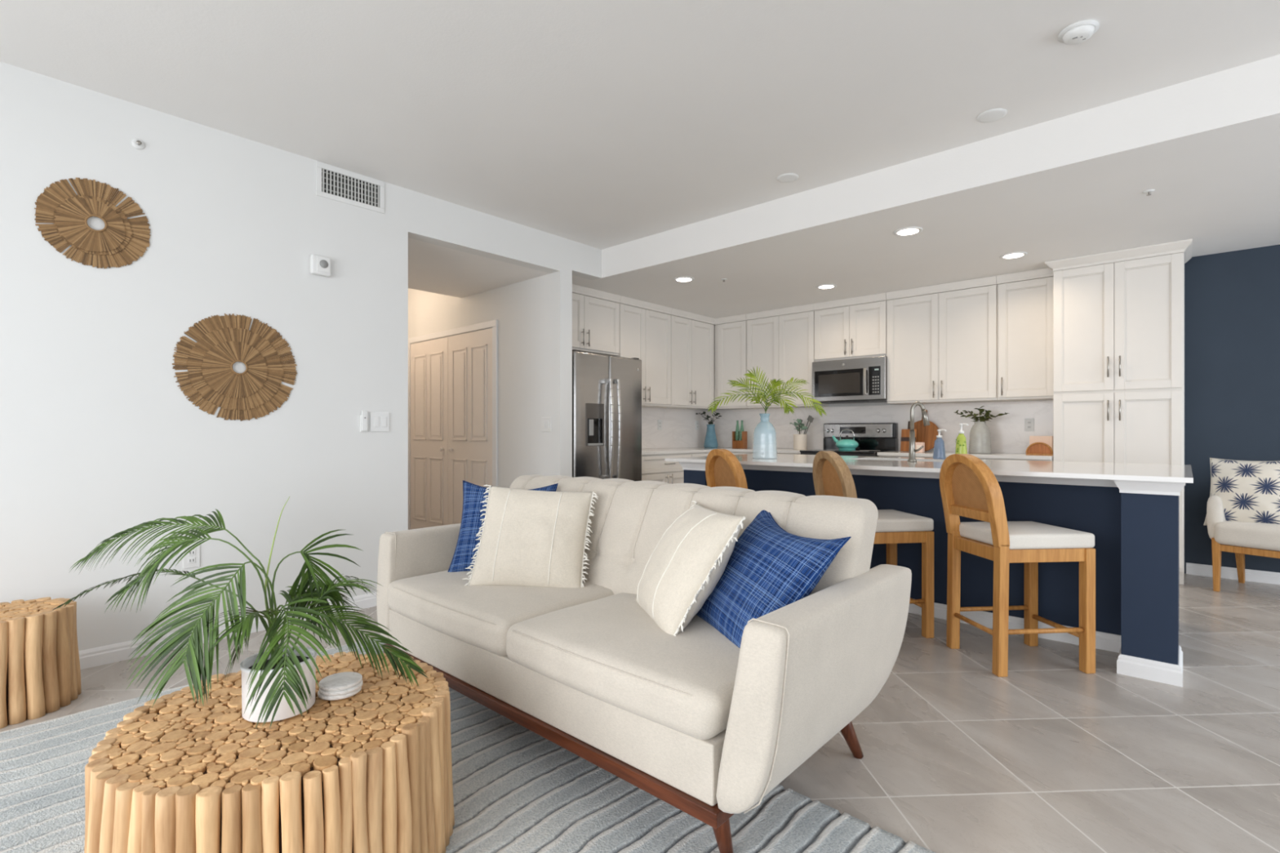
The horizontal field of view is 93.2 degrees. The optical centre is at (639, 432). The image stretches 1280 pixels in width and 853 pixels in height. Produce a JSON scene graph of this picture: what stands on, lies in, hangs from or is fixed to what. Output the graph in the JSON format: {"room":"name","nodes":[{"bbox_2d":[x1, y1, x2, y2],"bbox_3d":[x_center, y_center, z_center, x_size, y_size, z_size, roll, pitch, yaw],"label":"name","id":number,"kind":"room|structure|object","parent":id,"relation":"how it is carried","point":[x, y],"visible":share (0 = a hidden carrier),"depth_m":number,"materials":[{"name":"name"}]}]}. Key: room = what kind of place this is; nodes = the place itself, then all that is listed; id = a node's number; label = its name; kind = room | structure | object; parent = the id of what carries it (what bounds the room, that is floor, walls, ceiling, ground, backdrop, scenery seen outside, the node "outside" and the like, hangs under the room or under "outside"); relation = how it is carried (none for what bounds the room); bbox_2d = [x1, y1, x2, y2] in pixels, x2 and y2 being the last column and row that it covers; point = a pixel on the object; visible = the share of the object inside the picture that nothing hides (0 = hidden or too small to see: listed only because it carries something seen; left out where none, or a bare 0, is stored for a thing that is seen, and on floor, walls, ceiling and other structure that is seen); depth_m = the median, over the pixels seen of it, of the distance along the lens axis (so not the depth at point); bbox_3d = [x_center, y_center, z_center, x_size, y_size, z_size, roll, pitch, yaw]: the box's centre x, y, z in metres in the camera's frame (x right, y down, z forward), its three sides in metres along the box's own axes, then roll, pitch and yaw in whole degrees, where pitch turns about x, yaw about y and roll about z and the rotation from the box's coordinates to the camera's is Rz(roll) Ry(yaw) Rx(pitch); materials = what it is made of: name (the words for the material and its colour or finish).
{"room":"living room","nodes":[
{"label":"living room","id":0,"kind":"room"},
{"bbox_2d":[0,61,601,650],"bbox_3d":[-2.481,-0.254,3.059,0.120,2.718,6.267,0,0,42],"label":"wall","id":1,"kind":"structure","parent":0,"point":[100,439],"depth_m":3.14,"materials":[{"name":"paint"}]},
{"bbox_2d":[34,177,151,268],"bbox_3d":[-2.569,-0.984,2.855,0.019,0.415,0.410,0,0,42],"label":"disc","id":2,"kind":"object","parent":1,"relation":"attached to","point":[122,240],"visible":1,"depth_m":2.84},
{"bbox_2d":[131,137,145,150],"bbox_3d":[-2.464,-1.419,2.972,0.022,0.054,0.054,0,0,42],"label":"sprinkler","id":3,"kind":"object","parent":1,"relation":"attached to","point":[137,144],"visible":1,"depth_m":2.97,"materials":[{"name":"white plastic"}]},
{"bbox_2d":[182,545,199,568],"bbox_3d":[-2.325,0.645,3.136,0.009,0.116,0.072,0,0,42],"label":"wall outlet","id":4,"kind":"object","parent":1,"relation":"attached to","point":[192,559],"visible":0.87,"depth_m":3.13,"materials":[{"name":"white plastic"}]},
{"bbox_2d":[187,549,195,555],"bbox_3d":[-2.323,0.625,3.135,0.002,0.028,0.032,0,0,42],"label":"receptacle","id":5,"kind":"object","parent":4,"relation":"attached to","point":[193,553],"depth_m":3.14,"materials":[{"name":"white plastic"}]},
{"bbox_2d":[187,557,195,563],"bbox_3d":[-2.323,0.665,3.135,0.002,0.028,0.032,0,0,42],"label":"receptacle","id":6,"kind":"object","parent":4,"relation":"attached to","point":[190,560],"depth_m":3.13,"materials":[{"name":"white plastic"}]},
{"bbox_2d":[78,591,376,669],"bbox_3d":[-2.991,1.062,2.392,0.015,0.085,4.353,0,0,42],"label":"baseboard","id":7,"kind":"structure","parent":1,"relation":"attached to","point":[104,655],"depth_m":2.96,"materials":[{"name":"paint"}]},
{"bbox_2d":[172,313,297,421],"bbox_3d":[-2.179,-0.351,3.288,0.019,0.581,0.583,0,0,42],"label":"disc","id":8,"kind":"object","parent":1,"relation":"attached to","point":[255,392],"visible":1,"depth_m":3.27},
{"bbox_2d":[310,253,331,276],"bbox_3d":[-1.894,-0.988,3.590,0.043,0.116,0.112,0,0,42],"label":"fire alarm","id":9,"kind":"object","parent":1,"relation":"attached to","point":[320,265],"visible":1,"depth_m":3.57,"materials":[{"name":"white plastic"}]},
{"bbox_2d":[319,259,328,268],"bbox_3d":[-1.873,-0.996,3.583,0.003,0.048,0.048,0,0,42],"label":"speaker grille","id":10,"kind":"object","parent":9,"relation":"attached to","point":[323,264],"depth_m":3.58,"materials":[{"name":"grey plastic"}]},
{"bbox_2d":[315,161,384,213],"bbox_3d":[-1.782,-1.505,3.739,0.009,0.200,0.410,0,0,42],"label":"air vent","id":11,"kind":"object","parent":1,"relation":"in","point":[335,186],"visible":1,"depth_m":3.73,"materials":[{"name":"white plastic"}]},
{"bbox_2d":[360,410,368,431],"bbox_3d":[-1.727,-0.067,3.789,0.024,0.132,0.048,0,0,42],"label":"remote holder","id":12,"kind":"object","parent":1,"relation":"attached to","point":[364,416],"visible":1,"depth_m":3.78,"materials":[{"name":"white plastic"}]},
{"bbox_2d":[369,412,389,431],"bbox_3d":[-1.663,-0.065,3.869,0.013,0.124,0.124,0,0,42],"label":"light switch","id":13,"kind":"object","parent":1,"relation":"attached to","point":[379,421],"visible":1,"depth_m":3.87,"materials":[{"name":"white plastic"}]},
{"bbox_2d":[408,238,549,297],"bbox_3d":[-1.702,-1.522,5.045,1.380,0.383,1.315,0,0,42],"label":"ceiling","id":14,"kind":"structure","parent":0,"point":[432,268],"depth_m":5.01,"materials":[{"name":"paint"}]},
{"bbox_2d":[408,273,551,488],"bbox_3d":[-1.757,-0.254,6.068,2.830,2.718,0.132,0,0,42],"label":"wall","id":15,"kind":"structure","parent":0,"point":[522,310],"depth_m":5.39,"materials":[{"name":"paint"}]},
{"bbox_2d":[410,328,492,529],"bbox_3d":[-1.959,0.063,6.126,1.560,2.060,0.052,0,0,42],"label":"door","id":16,"kind":"structure","parent":15,"relation":"in","point":[451,376],"depth_m":6.14,"materials":[{"name":"paint"}]},
{"bbox_2d":[408,320,497,529],"bbox_3d":[-1.946,0.035,6.138,1.695,2.140,0.018,0,0,42],"label":"trim","id":17,"kind":"structure","parent":15,"relation":"attached to","point":[494,324],"depth_m":5.64,"materials":[{"name":"paint"}]},
{"bbox_2d":[541,417,551,431],"bbox_3d":[-0.791,-0.065,5.101,0.124,0.124,0.013,0,0,42],"label":"light switch","id":18,"kind":"object","parent":15,"relation":"attached to","point":[545,421],"visible":1,"depth_m":5.10,"materials":[{"name":"white plastic"}]},
{"bbox_2d":[0,0,1279,249],"bbox_3d":[0.016,-1.663,0.811,6.840,0.100,6.267,0,0,42],"label":"ceiling","id":19,"kind":"structure","parent":0,"point":[599,124],"depth_m":2.72,"materials":[{"name":"paint"}]},
{"bbox_2d":[777,173,799,182],"bbox_3d":[0.938,-1.609,3.835,0.136,0.008,0.136,0,0,42],"label":"cover plate","id":20,"kind":"object","parent":19,"relation":"attached to","point":[788,177],"visible":1,"depth_m":3.82,"materials":[{"name":"white plastic"}]},
{"bbox_2d":[976,108,1007,122],"bbox_3d":[1.792,-1.609,3.080,0.136,0.008,0.136,0,0,42],"label":"cover plate","id":21,"kind":"object","parent":19,"relation":"attached to","point":[992,115],"visible":1,"depth_m":3.07,"materials":[{"name":"white plastic"}]},
{"bbox_2d":[1057,19,1099,44],"bbox_3d":[1.760,-1.594,2.429,0.136,0.039,0.136,0,0,42],"label":"smoke detector","id":22,"kind":"object","parent":19,"relation":"attached to","point":[1079,32],"visible":1,"depth_m":2.40,"materials":[{"name":"white plastic"}]},
{"bbox_2d":[0,573,1279,852],"bbox_3d":[-0.170,1.155,2.831,9.820,0.100,9.020,0,0,42],"label":"floor","id":23,"kind":"structure","parent":0,"point":[1050,755],"depth_m":2.18,"materials":[{"name":"tile"}]},
{"bbox_2d":[0,596,81,728],"bbox_3d":[-2.530,0.909,2.413,0.437,0.396,0.436,0,0,42],"label":"side table","id":24,"kind":"object","parent":23,"relation":"on","point":[40,670],"visible":0.99,"depth_m":2.35,"materials":[{"name":"brown wood"}]},
{"bbox_2d":[0,636,936,852],"bbox_3d":[-1.101,1.095,1.245,3.080,0.018,2.977,0,0,42],"label":"area rug","id":25,"kind":"object","parent":23,"relation":"on","point":[516,790],"visible":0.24,"depth_m":1.77,"materials":[{"name":"fabric"}]},
{"bbox_2d":[84,651,454,852],"bbox_3d":[-0.896,0.894,1.555,0.790,0.387,0.797,0,0,13],"label":"coffee table","id":26,"kind":"object","parent":25,"relation":"on","point":[369,771],"visible":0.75,"depth_m":1.33,"materials":[{"name":"brown wood"}]},
{"bbox_2d":[52,496,427,728],"bbox_3d":[-1.121,0.433,1.570,1.121,0.536,0.442,0,0,9],"label":"potted palm","id":27,"kind":"object","parent":26,"relation":"on","point":[277,683],"visible":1,"depth_m":1.47,"materials":[{"name":"green plant"}]},
{"bbox_2d":[240,646,316,722],"bbox_3d":[-0.917,0.638,1.539,0.168,0.127,0.168,0,0,42],"label":"pot","id":28,"kind":"object","parent":26,"relation":"on","point":[284,711],"depth_m":1.48,"materials":[{"name":"white ceramic"}]},
{"bbox_2d":[317,686,361,700],"bbox_3d":[-0.811,0.697,1.634,0.106,0.011,0.106,0,0,42],"label":"coaster","id":29,"kind":"object","parent":26,"relation":"on","point":[320,695],"visible":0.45,"depth_m":1.59,"materials":[{"name":"stone"}]},
{"bbox_2d":[319,680,362,696],"bbox_3d":[-0.807,0.686,1.634,0.106,0.011,0.106,0,0,42],"label":"coaster","id":30,"kind":"object","parent":29,"relation":"on","point":[357,686],"visible":0.45,"depth_m":1.59,"materials":[{"name":"stone"}]},
{"bbox_2d":[318,671,362,691],"bbox_3d":[-0.810,0.675,1.638,0.106,0.011,0.106,0,0,42],"label":"coaster","id":31,"kind":"object","parent":30,"relation":"on","point":[344,680],"visible":1,"depth_m":1.62,"materials":[{"name":"stone"}]},
{"bbox_2d":[572,349,641,481],"bbox_3d":[-0.485,0.192,5.631,0.776,1.787,0.862,0,0,42],"label":"refrigerator","id":32,"kind":"object","parent":23,"relation":"on","point":[606,390],"visible":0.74,"depth_m":5.37,"materials":[{"name":"silver metal"}]},
{"bbox_2d":[376,474,911,852],"bbox_3d":[-0.146,0.665,2.354,2.023,0.893,0.957,0,0,42],"label":"sofa","id":33,"kind":"object","parent":23,"relation":"on","point":[707,726],"visible":0.64,"depth_m":1.82,"materials":[{"name":"beige fabric"}]},
{"bbox_2d":[386,569,613,655],"bbox_3d":[-0.575,0.688,2.514,0.857,0.147,0.622,0,0,42],"label":"seat cushion","id":34,"kind":"object","parent":33,"relation":"on","point":[477,619],"depth_m":2.29,"materials":[{"name":"beige fabric"}]},
{"bbox_2d":[447,480,558,572],"bbox_3d":[-0.627,0.442,2.790,0.471,0.424,0.220,0,0,0],"label":"throw pillow","id":35,"kind":"object","parent":33,"relation":"on","point":[473,494],"visible":0.29,"depth_m":2.75,"materials":[{"name":"blue fabric"}]},
{"bbox_2d":[462,484,598,587],"bbox_3d":[-0.449,0.447,2.542,0.533,0.432,0.266,0,0,1],"label":"throw pillow","id":36,"kind":"object","parent":33,"relation":"on","point":[528,537],"visible":0.98,"depth_m":2.48,"materials":[{"name":"beige fabric"}]},
{"bbox_2d":[506,592,740,739],"bbox_3d":[0.058,0.689,1.945,0.857,0.146,0.622,0,0,42],"label":"seat cushion","id":37,"kind":"object","parent":33,"relation":"on","point":[605,651],"depth_m":1.72,"materials":[{"name":"beige fabric"}]},
{"bbox_2d":[635,500,745,635],"bbox_3d":[0.154,0.461,2.080,0.283,0.395,0.503,0,0,-14],"label":"throw pillow","id":38,"kind":"object","parent":33,"relation":"on","point":[691,557],"visible":0.97,"depth_m":1.92,"materials":[{"name":"beige fabric"}]},
{"bbox_2d":[509,474,878,595],"bbox_3d":[-0.003,0.489,2.551,1.893,0.542,0.386,0,0,42],"label":"cushion","id":39,"kind":"object","parent":33,"relation":"on","point":[630,518],"depth_m":2.40,"materials":[{"name":"beige fabric"}]},
{"bbox_2d":[696,510,851,648],"bbox_3d":[0.381,0.473,1.931,0.305,0.427,0.522,0,0,-17],"label":"throw pillow","id":40,"kind":"object","parent":33,"relation":"on","point":[769,568],"visible":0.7,"depth_m":1.80,"materials":[{"name":"blue fabric"}]},
{"bbox_2d":[641,453,691,484],"bbox_3d":[0.060,0.663,6.331,0.674,0.883,0.800,0,0,42],"label":"base cabinet","id":41,"kind":"object","parent":23,"relation":"on","point":[654,467],"visible":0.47,"depth_m":6.08,"materials":[{"name":"paint"}]},
{"bbox_2d":[641,447,820,454],"bbox_3d":[0.800,0.206,6.475,1.584,0.030,2.024,0,0,42],"label":"countertop","id":42,"kind":"structure","parent":41,"relation":"on","point":[688,450],"depth_m":6.48,"materials":[{"name":"white stone"}]},
{"bbox_2d":[696,411,721,448],"bbox_3d":[0.833,-0.032,7.431,0.440,0.447,0.207,0,0,33],"label":"glass vase","id":43,"kind":"object","parent":42,"relation":"on","point":[710,441],"visible":0.99,"depth_m":7.37,"materials":[{"name":"blue glass"}]},
{"bbox_2d":[732,420,746,448],"bbox_3d":[1.188,0.026,7.206,0.150,0.330,0.100,0,0,42],"label":"rack","id":44,"kind":"object","parent":42,"relation":"on","point":[738,434],"visible":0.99,"depth_m":7.18,"materials":[{"name":"brown wood"}]},
{"bbox_2d":[790,415,813,449],"bbox_3d":[1.782,0.002,6.671,0.226,0.378,0.204,0,0,0],"label":"potted plant","id":45,"kind":"object","parent":42,"relation":"on","point":[800,441],"visible":1,"depth_m":6.63,"materials":[{"name":"green plant"}]},
{"bbox_2d":[690,452,709,457],"bbox_3d":[0.543,0.663,6.868,0.674,0.883,0.640,0,0,42],"label":"base cabinet","id":46,"kind":"object","parent":23,"relation":"on","point":[700,454],"visible":0.06,"depth_m":6.55,"materials":[{"name":"paint"}]},
{"bbox_2d":[705,448,747,488],"bbox_3d":[0.725,0.605,3.878,0.545,1.000,0.404,0,0,-23],"label":"counter stool","id":47,"kind":"object","parent":23,"relation":"on","point":[722,468],"visible":0.12,"depth_m":3.79,"materials":[{"name":"brown wood"}]},
{"bbox_2d":[730,451,800,454],"bbox_3d":[1.498,0.663,6.788,0.965,0.883,0.624,0,0,42],"label":"base cabinet","id":48,"kind":"object","parent":23,"relation":"on","point":[732,452],"visible":0.02,"depth_m":6.72,"materials":[{"name":"paint"}]},
{"bbox_2d":[800,422,897,456],"bbox_3d":[2.117,0.490,6.168,0.770,1.170,0.691,0,0,42],"label":"range","id":49,"kind":"object","parent":23,"relation":"on","point":[872,438],"visible":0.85,"depth_m":6.26,"materials":[{"name":"silver glass"}]},
{"bbox_2d":[831,429,858,450],"bbox_3d":[2.110,0.078,6.174,0.228,0.218,0.228,0,0,-3],"label":"tea kettle","id":50,"kind":"object","parent":49,"relation":"on","point":[845,444],"visible":1,"depth_m":6.11,"materials":[{"name":"teal metal"}]},
{"bbox_2d":[800,448,897,453],"bbox_3d":[2.136,0.196,6.189,0.770,0.018,0.635,0,0,42],"label":"cooktop","id":51,"kind":"object","parent":49,"relation":"in","point":[857,451],"depth_m":6.09,"materials":[{"name":"black glass"}]},
{"bbox_2d":[812,450,933,638],"bbox_3d":[1.282,0.605,3.403,0.545,1.000,0.404,0,0,-8],"label":"counter stool","id":52,"kind":"object","parent":23,"relation":"on","point":[832,476],"visible":0.49,"depth_m":3.24,"materials":[{"name":"brown wood"}]},
{"bbox_2d":[679,462,1185,687],"bbox_3d":[1.725,0.659,3.985,2.776,0.892,1.209,0,0,42],"label":"kitchen island","id":53,"kind":"object","parent":23,"relation":"on","point":[1134,525],"visible":0.54,"depth_m":3.16,"materials":[{"name":"blue paint"}]},
{"bbox_2d":[665,453,1193,483],"bbox_3d":[1.698,0.202,3.981,2.858,0.022,1.350,0,0,42],"label":"island countertop","id":54,"kind":"structure","parent":53,"relation":"on","point":[1089,470],"depth_m":3.43,"materials":[{"name":"white stone"}]},
{"bbox_2d":[707,365,826,458],"bbox_3d":[0.898,-0.151,4.361,0.853,0.684,0.404,0,0,-2],"label":"vase","id":55,"kind":"object","parent":54,"relation":"on","point":[764,446],"visible":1,"depth_m":4.35,"materials":[{"name":"ceramic"}]},
{"bbox_2d":[907,401,929,462],"bbox_3d":[1.789,-0.003,3.887,0.126,0.388,0.092,0,0,42],"label":"faucet","id":56,"kind":"object","parent":54,"relation":"on","point":[912,458],"visible":1,"depth_m":3.89,"materials":[{"name":"silver metal"}]},
{"bbox_2d":[933,429,946,459],"bbox_3d":[2.128,0.086,4.301,0.084,0.211,0.084,0,0,10],"label":"soap dispenser","id":57,"kind":"object","parent":54,"relation":"on","point":[939,452],"visible":0.99,"depth_m":4.27,"materials":[{"name":"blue plastic"}]},
{"bbox_2d":[955,423,968,453],"bbox_3d":[2.244,0.065,4.224,0.080,0.252,0.080,0,0,10],"label":"soap dispenser","id":58,"kind":"object","parent":54,"relation":"on","point":[961,442],"visible":0.91,"depth_m":4.20,"materials":[{"name":"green plastic"}]},
{"bbox_2d":[955,433,967,453],"bbox_3d":[2.244,0.101,4.224,0.080,0.181,0.080,0,0,42],"label":"bottle","id":59,"kind":"object","parent":58,"relation":"attached to","point":[961,442],"depth_m":4.20,"materials":[{"name":"green plastic"}]},
{"bbox_2d":[878,455,1053,461],"bbox_3d":[2.950,0.663,5.480,1.373,0.883,0.624,0,0,42],"label":"base cabinet","id":60,"kind":"object","parent":23,"relation":"on","point":[878,455],"visible":0.02,"depth_m":5.11,"materials":[{"name":"paint"}]},
{"bbox_2d":[876,450,1053,459],"bbox_3d":[2.956,0.206,5.486,1.374,0.030,0.609,0,0,42],"label":"countertop","id":61,"kind":"structure","parent":60,"relation":"on","point":[927,454],"depth_m":5.21,"materials":[{"name":"white stone"}]},
{"bbox_2d":[900,421,916,451],"bbox_3d":[2.611,0.041,5.875,0.140,0.297,0.066,0,0,42],"label":"stand","id":62,"kind":"object","parent":61,"relation":"on","point":[904,444],"visible":0.7,"depth_m":5.88,"materials":[{"name":"brown wood"}]},
{"bbox_2d":[915,442,924,452],"bbox_3d":[2.629,0.143,5.679,0.064,0.095,0.066,0,0,42],"label":"box","id":63,"kind":"object","parent":61,"relation":"on","point":[917,445],"visible":0.89,"depth_m":5.66,"materials":[{"name":"cardboard"}]},
{"bbox_2d":[914,409,938,451],"bbox_3d":[2.779,-0.015,5.935,0.314,0.410,0.119,0,0,42],"label":"cutting board","id":64,"kind":"object","parent":61,"relation":"on","point":[927,434],"visible":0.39,"depth_m":5.89,"materials":[{"name":"brown wood"}]},
{"bbox_2d":[953,405,1008,453],"bbox_3d":[3.066,-0.021,5.428,0.451,0.424,0.215,0,0,42],"label":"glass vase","id":65,"kind":"object","parent":61,"relation":"on","point":[980,441],"visible":1,"depth_m":5.40,"materials":[{"name":"white ceramic"}]},
{"bbox_2d":[1025,442,1053,455],"bbox_3d":[3.372,0.138,5.099,0.194,0.106,0.089,0,0,42],"label":"napkin holder","id":66,"kind":"object","parent":61,"relation":"on","point":[1036,448],"visible":0.97,"depth_m":5.07,"materials":[{"name":"brown wood"}]},
{"bbox_2d":[1029,435,1053,450],"bbox_3d":[3.379,0.106,5.094,0.162,0.145,0.043,0,0,42],"label":"napkins","id":67,"kind":"object","parent":66,"relation":"in","point":[1048,440],"visible":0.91,"depth_m":5.07,"materials":[{"name":"paper"}]},
{"bbox_2d":[939,453,1095,676],"bbox_3d":[1.798,0.605,2.942,0.545,1.000,0.404,0,0,-5],"label":"counter stool","id":68,"kind":"object","parent":23,"relation":"on","point":[969,488],"visible":1,"depth_m":2.79,"materials":[{"name":"brown wood"}]},
{"bbox_2d":[1044,238,1192,584],"bbox_3d":[3.763,-0.128,4.768,0.871,2.466,0.596,0,0,42],"label":"pantry cabinet","id":69,"kind":"object","parent":23,"relation":"on","point":[1118,315],"visible":0.7,"depth_m":4.54,"materials":[{"name":"paint"}]},
{"bbox_2d":[1206,494,1279,591],"bbox_3d":[4.363,0.700,4.084,0.594,0.814,0.708,0,0,-30],"label":"accent chair","id":70,"kind":"object","parent":23,"relation":"on","point":[1240,538],"visible":0.71,"depth_m":4.12,"materials":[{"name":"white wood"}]},
{"bbox_2d":[1203,457,1279,525],"bbox_3d":[4.231,0.423,4.163,0.209,0.491,0.514,0,0,-30],"label":"throw pillow","id":71,"kind":"object","parent":70,"relation":"on","point":[1248,491],"visible":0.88,"depth_m":4.15,"materials":[{"name":"white fabric"}]},
{"bbox_2d":[1213,520,1279,551],"bbox_3d":[4.340,0.688,4.070,0.540,0.170,0.580,0,0,-30],"label":"seat cushion","id":72,"kind":"object","parent":70,"relation":"on","point":[1232,535],"depth_m":4.04,"materials":[{"name":"beige fabric"}]},
{"bbox_2d":[572,54,1279,318],"bbox_3d":[2.658,-1.538,4.268,7.540,0.351,3.100,0,0,42],"label":"ceiling","id":73,"kind":"structure","parent":0,"point":[1208,146],"depth_m":3.82,"materials":[{"name":"paint"}]},
{"bbox_2d":[673,276,694,282],"bbox_3d":[0.392,-1.359,5.391,0.186,0.006,0.186,0,0,42],"label":"recessed light","id":74,"kind":"object","parent":73,"relation":"in","point":[680,279],"visible":1,"depth_m":5.38,"materials":[{"name":"white plastic"}]},
{"bbox_2d":[816,284,836,288],"bbox_3d":[1.744,-1.359,5.658,0.186,0.006,0.186,0,0,42],"label":"recessed light","id":75,"kind":"object","parent":73,"relation":"in","point":[824,286],"visible":1,"depth_m":5.65,"materials":[{"name":"white"}]},
{"bbox_2d":[893,226,923,236],"bbox_3d":[1.818,-1.359,4.102,0.186,0.006,0.186,0,0,42],"label":"recessed light","id":76,"kind":"object","parent":73,"relation":"in","point":[908,231],"visible":1,"depth_m":4.09,"materials":[{"name":"white"}]},
{"bbox_2d":[1000,251,1027,259],"bbox_3d":[2.878,-1.359,4.659,0.186,0.006,0.186,0,0,42],"label":"recessed light","id":77,"kind":"object","parent":73,"relation":"in","point":[1020,254],"visible":1,"depth_m":4.65,"materials":[{"name":"white"}]},
{"bbox_2d":[1142,189,1155,195],"bbox_3d":[2.878,-1.351,3.421,0.054,0.022,0.054,0,0,42],"label":"sprinkler","id":78,"kind":"object","parent":73,"relation":"attached to","point":[1149,191],"visible":1,"depth_m":3.41,"materials":[{"name":"white plastic"}]},
{"bbox_2d":[710,244,1279,573],"bbox_3d":[3.648,-0.129,5.368,7.300,2.467,0.140,0,0,42],"label":"wall","id":79,"kind":"structure","parent":0,"point":[1232,299],"depth_m":4.57,"materials":[{"name":"blue paint"}]},
{"bbox_2d":[715,314,759,409],"bbox_3d":[1.171,-0.821,7.251,0.455,1.081,0.373,0,0,42],"label":"upper cabinet","id":80,"kind":"object","parent":79,"relation":"attached to","point":[731,332],"visible":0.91,"depth_m":7.13,"materials":[{"name":"paint"}]},
{"bbox_2d":[746,303,828,408],"bbox_3d":[1.644,-0.821,6.811,0.830,1.081,0.394,0,0,42],"label":"upper cabinet","id":81,"kind":"object","parent":79,"relation":"attached to","point":[780,342],"visible":0.69,"depth_m":6.66,"materials":[{"name":"paint"}]},
{"bbox_2d":[641,400,1053,453],"bbox_3d":[1.606,-0.044,5.756,3.744,0.469,2.014,0,0,42],"label":"backsplash","id":82,"kind":"structure","parent":79,"relation":"attached to","point":[1008,434],"depth_m":6.58,"materials":[{"name":"stone"}]},
{"bbox_2d":[657,419,662,430],"bbox_3d":[0.231,-0.085,7.005,0.009,0.116,0.072,0,0,42],"label":"wall outlet","id":83,"kind":"object","parent":82,"relation":"attached to","point":[660,421],"visible":1,"depth_m":7.00,"materials":[{"name":"white plastic"}]},
{"bbox_2d":[695,420,698,430],"bbox_3d":[0.713,-0.085,7.540,0.009,0.116,0.072,0,0,42],"label":"wall outlet","id":84,"kind":"object","parent":82,"relation":"attached to","point":[696,421],"visible":1,"depth_m":7.53,"materials":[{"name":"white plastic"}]},
{"bbox_2d":[1024,417,1034,431],"bbox_3d":[3.479,-0.065,5.404,0.072,0.116,0.009,0,0,42],"label":"wall outlet","id":85,"kind":"object","parent":82,"relation":"attached to","point":[1028,423],"visible":1,"depth_m":5.40,"materials":[{"name":"white plastic"}]},
{"bbox_2d":[813,292,886,361],"bbox_3d":[2.233,-1.053,6.281,0.752,0.616,0.394,0,0,42],"label":"upper cabinet","id":86,"kind":"object","parent":79,"relation":"attached to","point":[855,327],"visible":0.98,"depth_m":6.14,"materials":[{"name":"paint"}]},
{"bbox_2d":[812,355,887,404],"bbox_3d":[2.218,-0.522,6.255,0.760,0.436,0.451,0,0,42],"label":"microwave","id":87,"kind":"object","parent":86,"relation":"attached to","point":[864,380],"visible":0.96,"depth_m":6.10,"materials":[{"name":"silver metal"}]},
{"bbox_2d":[885,275,1004,404],"bbox_3d":[2.866,-0.821,5.711,0.945,1.081,0.394,0,0,42],"label":"upper cabinet","id":88,"kind":"object","parent":79,"relation":"attached to","point":[942,339],"visible":0.99,"depth_m":5.55,"materials":[{"name":"paint"}]},
{"bbox_2d":[996,267,1053,401],"bbox_3d":[3.379,-0.821,5.249,0.432,1.081,0.394,0,0,42],"label":"upper cabinet","id":89,"kind":"object","parent":79,"relation":"attached to","point":[1024,299],"visible":0.94,"depth_m":5.13,"materials":[{"name":"paint"}]},
{"bbox_2d":[1186,562,1279,584],"bbox_3d":[5.290,1.062,3.799,2.760,0.085,0.015,0,0,42],"label":"baseboard","id":90,"kind":"structure","parent":79,"relation":"attached to","point":[1255,575],"depth_m":4.54,"materials":[{"name":"paint"}]},
{"bbox_3d":[-0.100,-0.129,6.751,0.120,2.467,3.100,0,0,42],"label":"wall","id":91,"kind":"structure","parent":0,"visible":0},
{"bbox_2d":[572,284,621,355],"bbox_3d":[-0.631,-1.063,5.789,0.374,0.596,0.950,0,0,42],"label":"upper cabinet","id":92,"kind":"object","parent":91,"relation":"attached to","point":[595,313],"visible":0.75,"depth_m":5.79,"materials":[{"name":"paint"}]},
{"bbox_2d":[615,295,672,407],"bbox_3d":[-0.040,-0.821,6.446,0.374,1.081,0.810,0,0,42],"label":"upper cabinet","id":93,"kind":"object","parent":91,"relation":"attached to","point":[645,327],"visible":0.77,"depth_m":6.37,"materials":[{"name":"paint"}]},
{"bbox_2d":[653,308,715,409],"bbox_3d":[0.515,-0.821,7.063,0.374,1.081,0.845,0,0,42],"label":"upper cabinet","id":94,"kind":"object","parent":91,"relation":"attached to","point":[692,335],"visible":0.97,"depth_m":6.92,"materials":[{"name":"paint"}]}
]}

